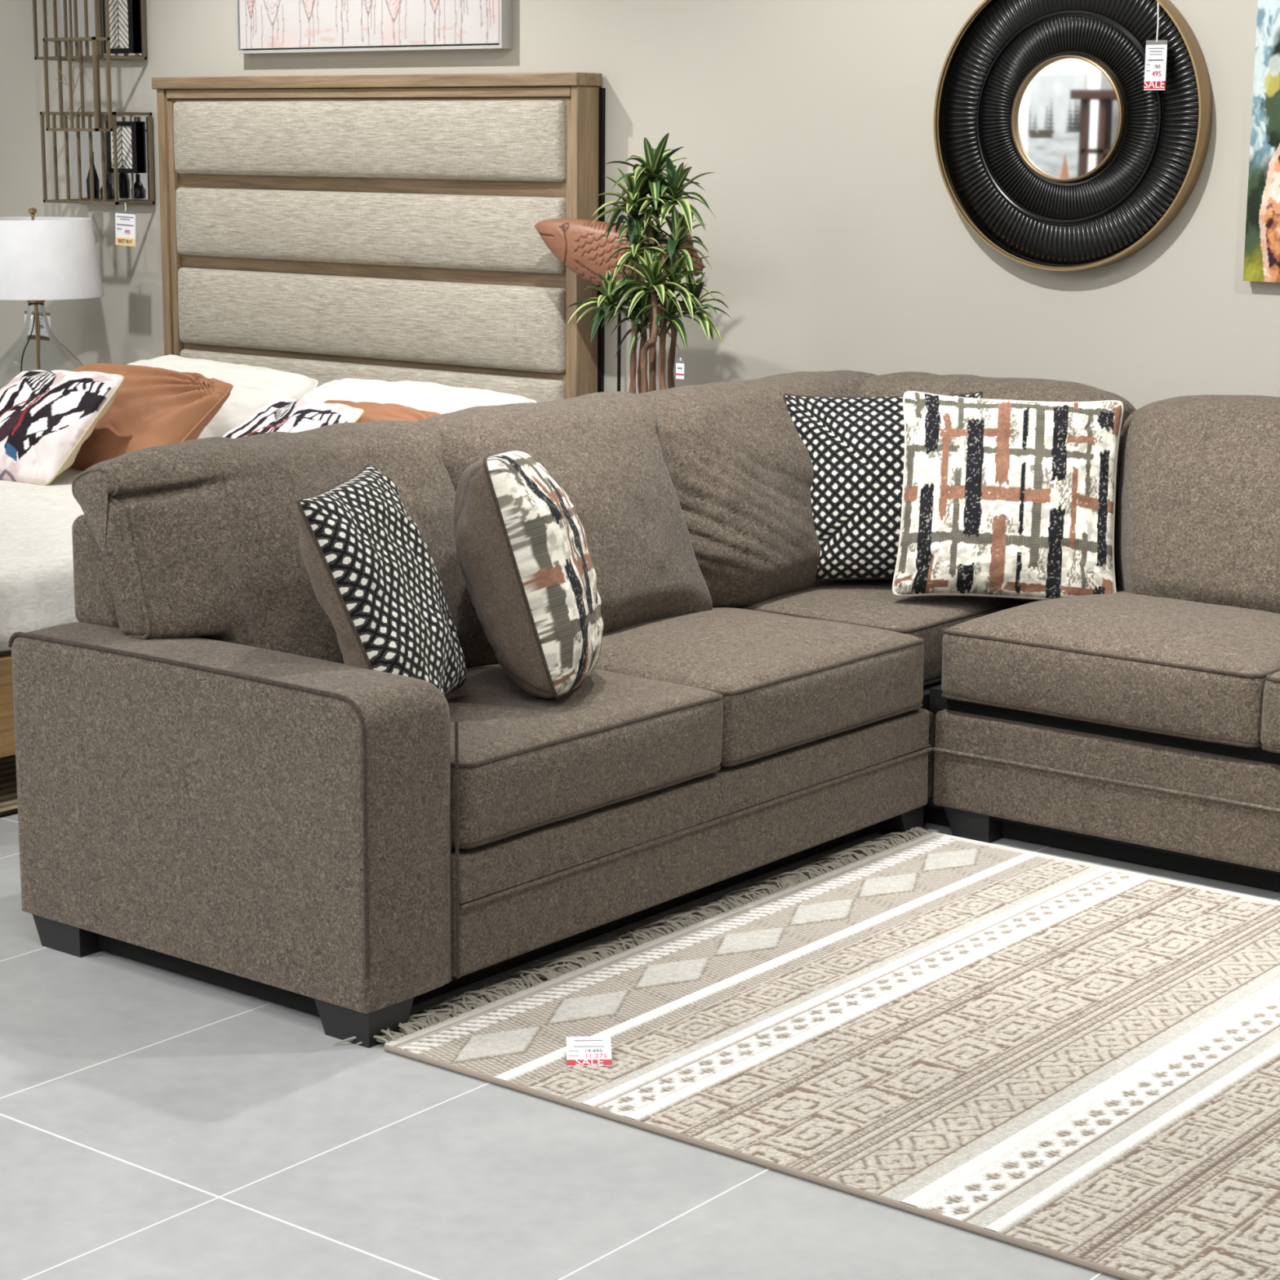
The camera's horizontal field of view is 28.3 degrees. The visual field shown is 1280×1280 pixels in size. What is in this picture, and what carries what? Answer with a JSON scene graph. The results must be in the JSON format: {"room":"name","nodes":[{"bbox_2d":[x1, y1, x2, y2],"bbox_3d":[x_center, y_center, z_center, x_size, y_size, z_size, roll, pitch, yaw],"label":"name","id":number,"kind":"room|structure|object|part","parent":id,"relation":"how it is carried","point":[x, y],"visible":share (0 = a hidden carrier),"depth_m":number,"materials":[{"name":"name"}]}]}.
{"room":"store","nodes":[
{"label":"store","id":0,"kind":"room"},
{"bbox_2d":[0,0,1279,409],"bbox_3d":[0.860,-1.397,7.156,12.700,3.360,0.100,9,14,37],"label":"wall","id":1,"kind":"structure","parent":0,"point":[837,239],"depth_m":7.41,"materials":[{"name":"beige paint"}]},
{"bbox_2d":[42,36,112,131],"bbox_3d":[-1.986,-1.960,8.964,0.274,0.322,0.072,9,14,37],"label":"wire wall shelf","id":2,"kind":"object","parent":1,"relation":"attached to","point":[95,40],"visible":1,"depth_m":8.95,"materials":[{"name":"brown metal"}]},
{"bbox_2d":[53,66,82,120],"bbox_3d":[-2.022,-1.926,9.003,0.136,0.212,0.020,7,13,32],"label":"sculpture","id":3,"kind":"object","parent":2,"relation":"in","point":[77,111],"visible":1,"depth_m":8.99,"materials":[{"name":"silver metal"}]},
{"bbox_2d":[32,0,146,61],"bbox_3d":[-1.988,-2.294,9.073,0.454,0.430,0.175,9,14,37],"label":"wire wall shelf","id":4,"kind":"object","parent":1,"relation":"attached to","point":[79,18],"visible":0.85,"depth_m":9.08,"materials":[{"name":"brown metal"}]},
{"bbox_3d":[-2.041,-2.323,9.217,0.189,0.400,0.006,9,14,37],"label":"mirror panel","id":5,"kind":"part","parent":4,"relation":"part of","materials":[{"name":"clear glass"}]},
{"bbox_2d":[102,0,134,53],"bbox_3d":[-1.863,-2.261,9.057,0.152,0.327,0.014,9,14,37],"label":"framed print","id":6,"kind":"object","parent":4,"relation":"in","point":[122,32],"visible":0.9,"depth_m":9.06,"materials":[{"name":"paint"}]},
{"bbox_3d":[-1.840,-2.290,9.062,0.176,0.400,0.006,9,14,37],"label":"mirror panel","id":7,"kind":"part","parent":4,"relation":"part of","materials":[{"name":"clear glass"}]},
{"bbox_2d":[40,111,154,204],"bbox_3d":[-1.973,-1.741,9.166,0.444,0.323,0.175,9,14,37],"label":"wire wall shelf","id":8,"kind":"object","parent":1,"relation":"attached to","point":[140,185],"visible":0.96,"depth_m":9.14,"materials":[{"name":"brown metal"}]},
{"bbox_3d":[-2.022,-1.769,9.307,0.189,0.293,0.006,9,14,37],"label":"mirror panel","id":9,"kind":"part","parent":8,"relation":"part of","materials":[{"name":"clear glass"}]},
{"bbox_2d":[86,151,99,199],"bbox_3d":[-1.982,-1.682,9.195,0.046,0.170,0.046,9,14,37],"label":"vase","id":10,"kind":"object","parent":8,"relation":"in","point":[96,182],"visible":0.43,"depth_m":9.19,"materials":[{"name":"black paint"}]},
{"bbox_2d":[99,174,115,199],"bbox_3d":[-1.920,-1.633,9.155,0.055,0.090,0.055,9,14,37],"label":"vase","id":11,"kind":"object","parent":8,"relation":"in","point":[109,188],"visible":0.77,"depth_m":9.14,"materials":[{"name":"black paint"}]},
{"bbox_2d":[106,121,138,173],"bbox_3d":[-1.867,-1.776,9.153,0.152,0.182,0.014,9,14,37],"label":"framed print","id":12,"kind":"object","parent":8,"relation":"in","point":[126,131],"visible":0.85,"depth_m":9.14,"materials":[{"name":"paint"}]},
{"bbox_2d":[115,202,135,246],"bbox_3d":[-1.819,-1.468,8.974,0.110,0.152,0.006,9,14,37],"label":"price tag","id":13,"kind":"object","parent":8,"relation":"hanging from","point":[125,220],"visible":1,"depth_m":8.97,"materials":[{"name":"paper"}]},
{"bbox_3d":[-1.821,-1.737,9.152,0.176,0.293,0.006,9,14,37],"label":"mirror panel","id":14,"kind":"part","parent":8,"relation":"part of","materials":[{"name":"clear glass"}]},
{"bbox_2d":[235,0,512,53],"bbox_3d":[-0.889,-2.314,8.286,1.209,0.766,0.054,9,14,37],"label":"painting","id":15,"kind":"object","parent":1,"relation":"attached to","point":[260,24],"visible":1,"depth_m":8.30,"materials":[{"name":"paper"}]},
{"bbox_2d":[933,0,1212,271],"bbox_3d":[1.148,-1.399,6.813,0.810,0.810,0.062,9,14,37],"label":"round mirror","id":16,"kind":"object","parent":1,"relation":"attached to","point":[1051,146],"visible":1,"depth_m":6.81,"materials":[{"name":"black metal"}]},
{"bbox_2d":[1016,57,1119,178],"bbox_3d":[1.148,-1.399,6.812,0.322,0.322,0.001,9,14,37],"label":"mirror glass","id":17,"kind":"object","parent":16,"relation":"attached to","point":[1068,112],"depth_m":6.81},
{"bbox_3d":[1.146,-1.398,6.810,0.536,0.536,0.010,9,14,37],"label":"ribbed frame","id":18,"kind":"part","parent":16,"relation":"part of","materials":[{"name":"black paint"}]},
{"bbox_2d":[1143,2,1167,89],"bbox_3d":[1.338,-1.537,6.575,0.060,0.221,0.006,9,14,37],"label":"price tag","id":19,"kind":"object","parent":16,"relation":"hanging from","point":[1156,51],"visible":1,"depth_m":6.58,"materials":[{"name":"paper"}]},
{"bbox_2d":[1243,0,1279,282],"bbox_3d":[1.772,-1.440,6.324,0.500,1.100,0.040,9,14,37],"label":"painting","id":20,"kind":"object","parent":1,"relation":"attached to","point":[1262,237],"visible":1,"depth_m":6.48,"materials":[{"name":"paint"}]},
{"bbox_2d":[0,812,1279,1279],"bbox_3d":[-2.055,0.910,3.864,12.500,0.060,9.266,9,14,37],"label":"floor","id":21,"kind":"structure","parent":0,"point":[157,1123],"depth_m":4.08,"materials":[{"name":"grey tile"}]},
{"bbox_2d":[0,755,17,816],"bbox_3d":[-1.964,0.150,7.532,2.400,0.001,1.740,9,14,37],"label":"rug","id":22,"kind":"object","parent":21,"relation":"on","point":[8,785],"visible":0.02,"depth_m":6.43,"materials":[{"name":"brown fabric"}]},
{"bbox_2d":[0,72,605,758],"bbox_3d":[-1.821,-0.725,7.291,2.054,1.824,3.202,9,14,37],"label":"bed","id":23,"kind":"object","parent":21,"relation":"on","point":[324,228],"visible":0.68,"depth_m":8.27,"materials":[{"name":"beige fabric"}]},
{"bbox_3d":[-1.821,-0.249,7.345,1.909,0.270,3.024,9,14,37],"label":"mattress","id":24,"kind":"part","parent":23,"relation":"part of","materials":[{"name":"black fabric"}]},
{"bbox_3d":[-1.051,0.043,6.788,0.040,0.245,3.074,9,14,37],"label":"rail","id":25,"kind":"part","parent":23,"relation":"part of","materials":[{"name":"brown wood"}]},
{"bbox_2d":[0,468,84,651],"bbox_3d":[-1.767,-0.329,7.373,2.037,0.227,1.900,9,14,37],"label":"quilt","id":26,"kind":"object","parent":23,"relation":"on","point":[37,584],"visible":0.12,"depth_m":6.27,"materials":[{"name":"white fabric"}]},
{"bbox_2d":[0,369,124,485],"bbox_3d":[-1.831,-0.644,7.673,0.463,0.329,0.364,7,13,31],"label":"bed pillow","id":27,"kind":"object","parent":26,"relation":"on","point":[46,417],"visible":0.98,"depth_m":7.57,"materials":[{"name":"fabric"}]},
{"bbox_2d":[68,362,233,471],"bbox_3d":[-1.655,-0.688,7.972,0.780,0.338,0.387,10,15,41],"label":"bed pillow","id":28,"kind":"object","parent":26,"relation":"on","point":[152,406],"visible":0.49,"depth_m":7.77,"materials":[{"name":"fabric"}]},
{"bbox_2d":[222,397,364,438],"bbox_3d":[-1.052,-0.530,7.210,0.379,0.298,0.450,-10,15,-43],"label":"bed pillow","id":29,"kind":"object","parent":26,"relation":"on","point":[283,415],"visible":0.31,"depth_m":7.20,"materials":[{"name":"fabric"}]},
{"bbox_2d":[324,400,440,422],"bbox_3d":[-0.863,-0.545,7.361,0.376,0.285,0.744,-8,14,-38],"label":"bed pillow","id":30,"kind":"object","parent":26,"relation":"on","point":[374,411],"visible":0.11,"depth_m":7.27,"materials":[{"name":"fabric"}]},
{"bbox_3d":[-1.640,-1.055,9.076,0.065,1.784,0.108,9,14,37],"label":"headboard post","id":31,"kind":"part","parent":23,"relation":"part of","materials":[{"name":"brown wood"}]},
{"bbox_2d":[126,354,318,439],"bbox_3d":[-1.507,-0.755,8.397,0.946,0.339,0.418,9,14,37],"label":"bed pillow","id":32,"kind":"object","parent":23,"relation":"on","point":[253,387],"visible":0.25,"depth_m":8.22,"materials":[{"name":"white fabric"}]},
{"bbox_3d":[-0.908,-0.964,8.525,1.891,1.730,0.067,9,14,37],"label":"headboard","id":33,"kind":"part","parent":23,"relation":"part of","materials":[{"name":"beige fabric"}]},
{"bbox_3d":[-0.919,-1.779,8.323,1.835,0.057,0.048,9,14,37],"label":"headboard rail","id":34,"kind":"part","parent":23,"relation":"part of","materials":[{"name":"brown wood"}]},
{"bbox_3d":[-0.933,-1.644,8.333,1.775,0.247,0.080,9,14,37],"label":"channel panel","id":35,"kind":"part","parent":23,"relation":"part of","materials":[{"name":"grey fabric"}]},
{"bbox_3d":[-0.935,-1.361,8.389,1.775,0.234,0.080,9,14,37],"label":"channel panel","id":36,"kind":"part","parent":23,"relation":"part of","materials":[{"name":"grey fabric"}]},
{"bbox_3d":[-0.938,-1.073,8.445,1.775,0.264,0.080,9,14,37],"label":"channel panel","id":37,"kind":"part","parent":23,"relation":"part of","materials":[{"name":"grey fabric"}]},
{"bbox_3d":[-0.940,-0.784,8.502,1.775,0.280,0.080,9,14,37],"label":"channel panel","id":38,"kind":"part","parent":23,"relation":"part of","materials":[{"name":"grey fabric"}]},
{"bbox_2d":[302,377,536,414],"bbox_3d":[-0.767,-0.625,7.799,0.922,0.320,0.402,9,14,37],"label":"bed pillow","id":39,"kind":"object","parent":23,"relation":"on","point":[433,397],"visible":0.26,"depth_m":7.76,"materials":[{"name":"white fabric"}]},
{"bbox_3d":[-0.186,-0.821,7.952,0.055,1.784,0.108,9,14,37],"label":"headboard post","id":40,"kind":"part","parent":23,"relation":"part of","materials":[{"name":"brown wood"}]},
{"bbox_2d":[533,218,705,391],"bbox_3d":[-0.068,-0.560,7.650,0.630,1.390,0.180,9,14,37],"label":"carving","id":41,"kind":"object","parent":21,"relation":"on","point":[579,245],"visible":0.52,"depth_m":7.55,"materials":[{"name":"brown wood"}]},
{"bbox_3d":[-0.066,-0.489,7.662,0.010,1.207,0.011,9,14,37],"label":"stand rod","id":42,"kind":"part","parent":41,"relation":"part of","materials":[{"name":"black metal"}]},
{"bbox_2d":[8,370,1279,1048],"bbox_3d":[0.799,0.095,5.318,2.989,1.021,2.890,9,14,37],"label":"sectional sofa","id":43,"kind":"object","parent":21,"relation":"on","point":[208,791],"visible":0.69,"depth_m":5.38,"materials":[{"name":"brown fabric"}]},
{"bbox_3d":[-1.156,0.590,5.191,0.150,0.068,0.098,9,14,37],"label":"leg","id":44,"kind":"part","parent":43,"relation":"part of","materials":[{"name":"black plastic"}]},
{"bbox_3d":[-0.560,-0.097,5.844,0.165,0.572,1.769,9,14,37],"label":"frame","id":45,"kind":"part","parent":43,"relation":"part of","materials":[{"name":"brown fabric"}]},
{"bbox_3d":[-0.803,0.310,4.934,0.989,0.587,0.244,9,14,37],"label":"arm","id":46,"kind":"part","parent":43,"relation":"part of"},
{"bbox_2d":[74,420,498,667],"bbox_3d":[-0.701,-0.151,5.320,0.458,0.556,0.956,9,14,37],"label":"cushion","id":47,"kind":"object","parent":43,"relation":"on","point":[189,548],"depth_m":5.08,"materials":[{"name":"brown fabric"}]},
{"bbox_3d":[-0.511,0.692,4.703,0.141,0.068,0.122,9,14,37],"label":"leg","id":48,"kind":"part","parent":43,"relation":"part of","materials":[{"name":"black plastic"}]},
{"bbox_2d":[294,463,466,697],"bbox_3d":[-0.499,-0.085,4.962,0.263,0.466,0.458,2,11,9],"label":"throw pillow","id":49,"kind":"object","parent":43,"relation":"on","point":[370,567],"visible":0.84,"depth_m":4.81,"materials":[{"name":"black fabric"}]},
{"bbox_2d":[453,450,603,698],"bbox_3d":[-0.230,-0.142,5.279,0.324,0.518,0.462,3,11,13],"label":"throw pillow","id":50,"kind":"object","parent":43,"relation":"on","point":[525,562],"visible":1,"depth_m":5.07,"materials":[{"name":"multicoloured fabric"}]},
{"bbox_2d":[415,391,712,634],"bbox_3d":[-0.207,-0.271,5.936,0.454,0.555,0.838,9,14,37],"label":"cushion","id":51,"kind":"object","parent":43,"relation":"on","point":[628,470],"depth_m":5.91,"materials":[{"name":"brown fabric"}]},
{"bbox_2d":[444,663,722,844],"bbox_3d":[-0.317,0.204,5.238,0.650,0.197,0.852,9,14,37],"label":"seat cushion","id":52,"kind":"object","parent":43,"relation":"on","point":[524,768],"depth_m":5.06,"materials":[{"name":"brown fabric"}]},
{"bbox_2d":[636,370,876,608],"bbox_3d":[0.339,-0.397,6.615,0.457,0.550,1.184,9,14,37],"label":"cushion","id":53,"kind":"object","parent":43,"relation":"on","point":[737,470],"depth_m":6.29,"materials":[{"name":"brown fabric"}]},
{"bbox_2d":[593,607,924,762],"bbox_3d":[0.189,0.076,5.864,0.649,0.214,0.816,9,14,37],"label":"seat cushion","id":54,"kind":"object","parent":43,"relation":"on","point":[790,685],"depth_m":5.69,"materials":[{"name":"brown fabric"}]},
{"bbox_2d":[782,391,982,581],"bbox_3d":[0.628,-0.391,6.511,0.515,0.483,0.230,0,11,-2],"label":"throw pillow","id":55,"kind":"object","parent":43,"relation":"on","point":[855,446],"visible":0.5,"depth_m":6.45,"materials":[{"name":"black fabric"}]},
{"bbox_2d":[743,579,1031,682],"bbox_3d":[0.594,-0.057,6.555,0.717,0.178,0.793,9,14,37],"label":"seat cushion","id":56,"kind":"object","parent":43,"relation":"on","point":[873,603],"depth_m":6.28,"materials":[{"name":"brown fabric"}]},
{"bbox_3d":[0.604,0.430,6.075,0.110,0.068,0.100,9,14,37],"label":"leg","id":57,"kind":"part","parent":43,"relation":"part of","materials":[{"name":"black plastic"}]},
{"bbox_3d":[0.805,0.433,6.068,0.125,0.068,0.102,9,14,37],"label":"leg","id":58,"kind":"part","parent":43,"relation":"part of","materials":[{"name":"black plastic"}]},
{"bbox_2d":[859,371,1135,601],"bbox_3d":[0.859,-0.411,6.684,0.844,0.556,0.454,9,14,37],"label":"cushion","id":59,"kind":"object","parent":43,"relation":"on","point":[896,384],"depth_m":6.61,"materials":[{"name":"fabric"}]},
{"bbox_2d":[892,391,1123,599],"bbox_3d":[0.916,-0.354,6.316,0.569,0.502,0.284,1,11,4],"label":"throw pillow","id":60,"kind":"object","parent":43,"relation":"on","point":[1002,498],"visible":0.99,"depth_m":6.25,"materials":[{"name":"multicoloured fabric"}]},
{"bbox_2d":[941,587,1279,743],"bbox_3d":[1.252,0.028,6.031,0.835,0.221,0.787,9,14,37],"label":"seat cushion","id":61,"kind":"object","parent":43,"relation":"on","point":[1174,665],"depth_m":5.77,"materials":[{"name":"brown fabric"}]},
{"bbox_3d":[2.026,-0.118,6.059,1.976,0.572,0.160,9,14,37],"label":"frame","id":62,"kind":"part","parent":43,"relation":"part of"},
{"bbox_2d":[1117,395,1279,613],"bbox_3d":[1.534,-0.301,6.160,0.862,0.553,0.456,9,14,37],"label":"cushion","id":63,"kind":"object","parent":43,"relation":"on","point":[1198,476],"depth_m":6.11,"materials":[{"name":"brown fabric"}]},
{"bbox_2d":[1260,671,1279,749],"bbox_3d":[1.936,0.138,5.501,0.943,0.220,0.781,9,14,37],"label":"seat cushion","id":64,"kind":"object","parent":43,"relation":"on","point":[1269,680],"depth_m":5.48,"materials":[{"name":"brown fabric"}]},
{"bbox_2d":[567,133,731,394],"bbox_3d":[0.018,-0.597,7.185,0.440,1.645,0.382,11,16,44],"label":"dracaena","id":65,"kind":"object","parent":21,"relation":"on","point":[649,178],"visible":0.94,"depth_m":7.06,"materials":[{"name":"green plant"}]},
{"bbox_2d":[675,357,684,379],"bbox_3d":[0.111,-0.745,6.966,0.027,0.058,0.005,9,14,37],"label":"price tag","id":66,"kind":"object","parent":65,"relation":"hanging from","point":[679,362],"visible":1,"depth_m":6.96,"materials":[{"name":"paper"}]},
{"bbox_2d":[333,826,1279,1279],"bbox_3d":[1.026,0.741,4.619,2.522,0.027,1.944,9,14,37],"label":"area rug","id":67,"kind":"object","parent":21,"relation":"on","point":[1075,1062],"visible":1,"depth_m":4.65,"materials":[{"name":"beige fabric"}]},
{"bbox_2d":[566,1036,612,1066],"bbox_3d":[-0.091,0.737,4.550,0.080,0.029,0.073,0,11,-3],"label":"price tag","id":68,"kind":"object","parent":67,"relation":"on","point":[580,1051],"visible":1,"depth_m":4.55,"materials":[{"name":"paper"}]},
{"bbox_3d":[-2.185,-0.543,9.262,0.660,0.700,0.542,9,14,37],"label":"nightstand","id":69,"kind":"object","parent":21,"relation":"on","visible":0},
{"bbox_2d":[0,207,104,389],"bbox_3d":[-2.159,-1.207,9.078,0.479,0.669,0.479,9,14,37],"label":"table lamp","id":70,"kind":"object","parent":69,"relation":"on","point":[42,259],"visible":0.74,"depth_m":8.90,"materials":[{"name":"white fabric"}]},
{"bbox_2d":[24,311,50,327],"bbox_3d":[-2.204,-1.162,9.291,0.148,0.119,0.005,9,14,37],"label":"price tag","id":71,"kind":"object","parent":70,"relation":"hanging from","point":[48,314],"visible":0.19,"depth_m":9.25,"materials":[{"name":"paper"}]},
{"bbox_3d":[-2.161,-1.042,9.110,0.348,0.333,0.348,9,14,37],"label":"glass","id":72,"kind":"part","parent":70,"relation":"part of","materials":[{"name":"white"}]},
{"bbox_3d":[-2.158,-1.363,9.047,0.479,0.274,0.479,9,14,37],"label":"lamp shade","id":73,"kind":"part","parent":70,"relation":"part of","materials":[{"name":"white fabric"}]}
]}

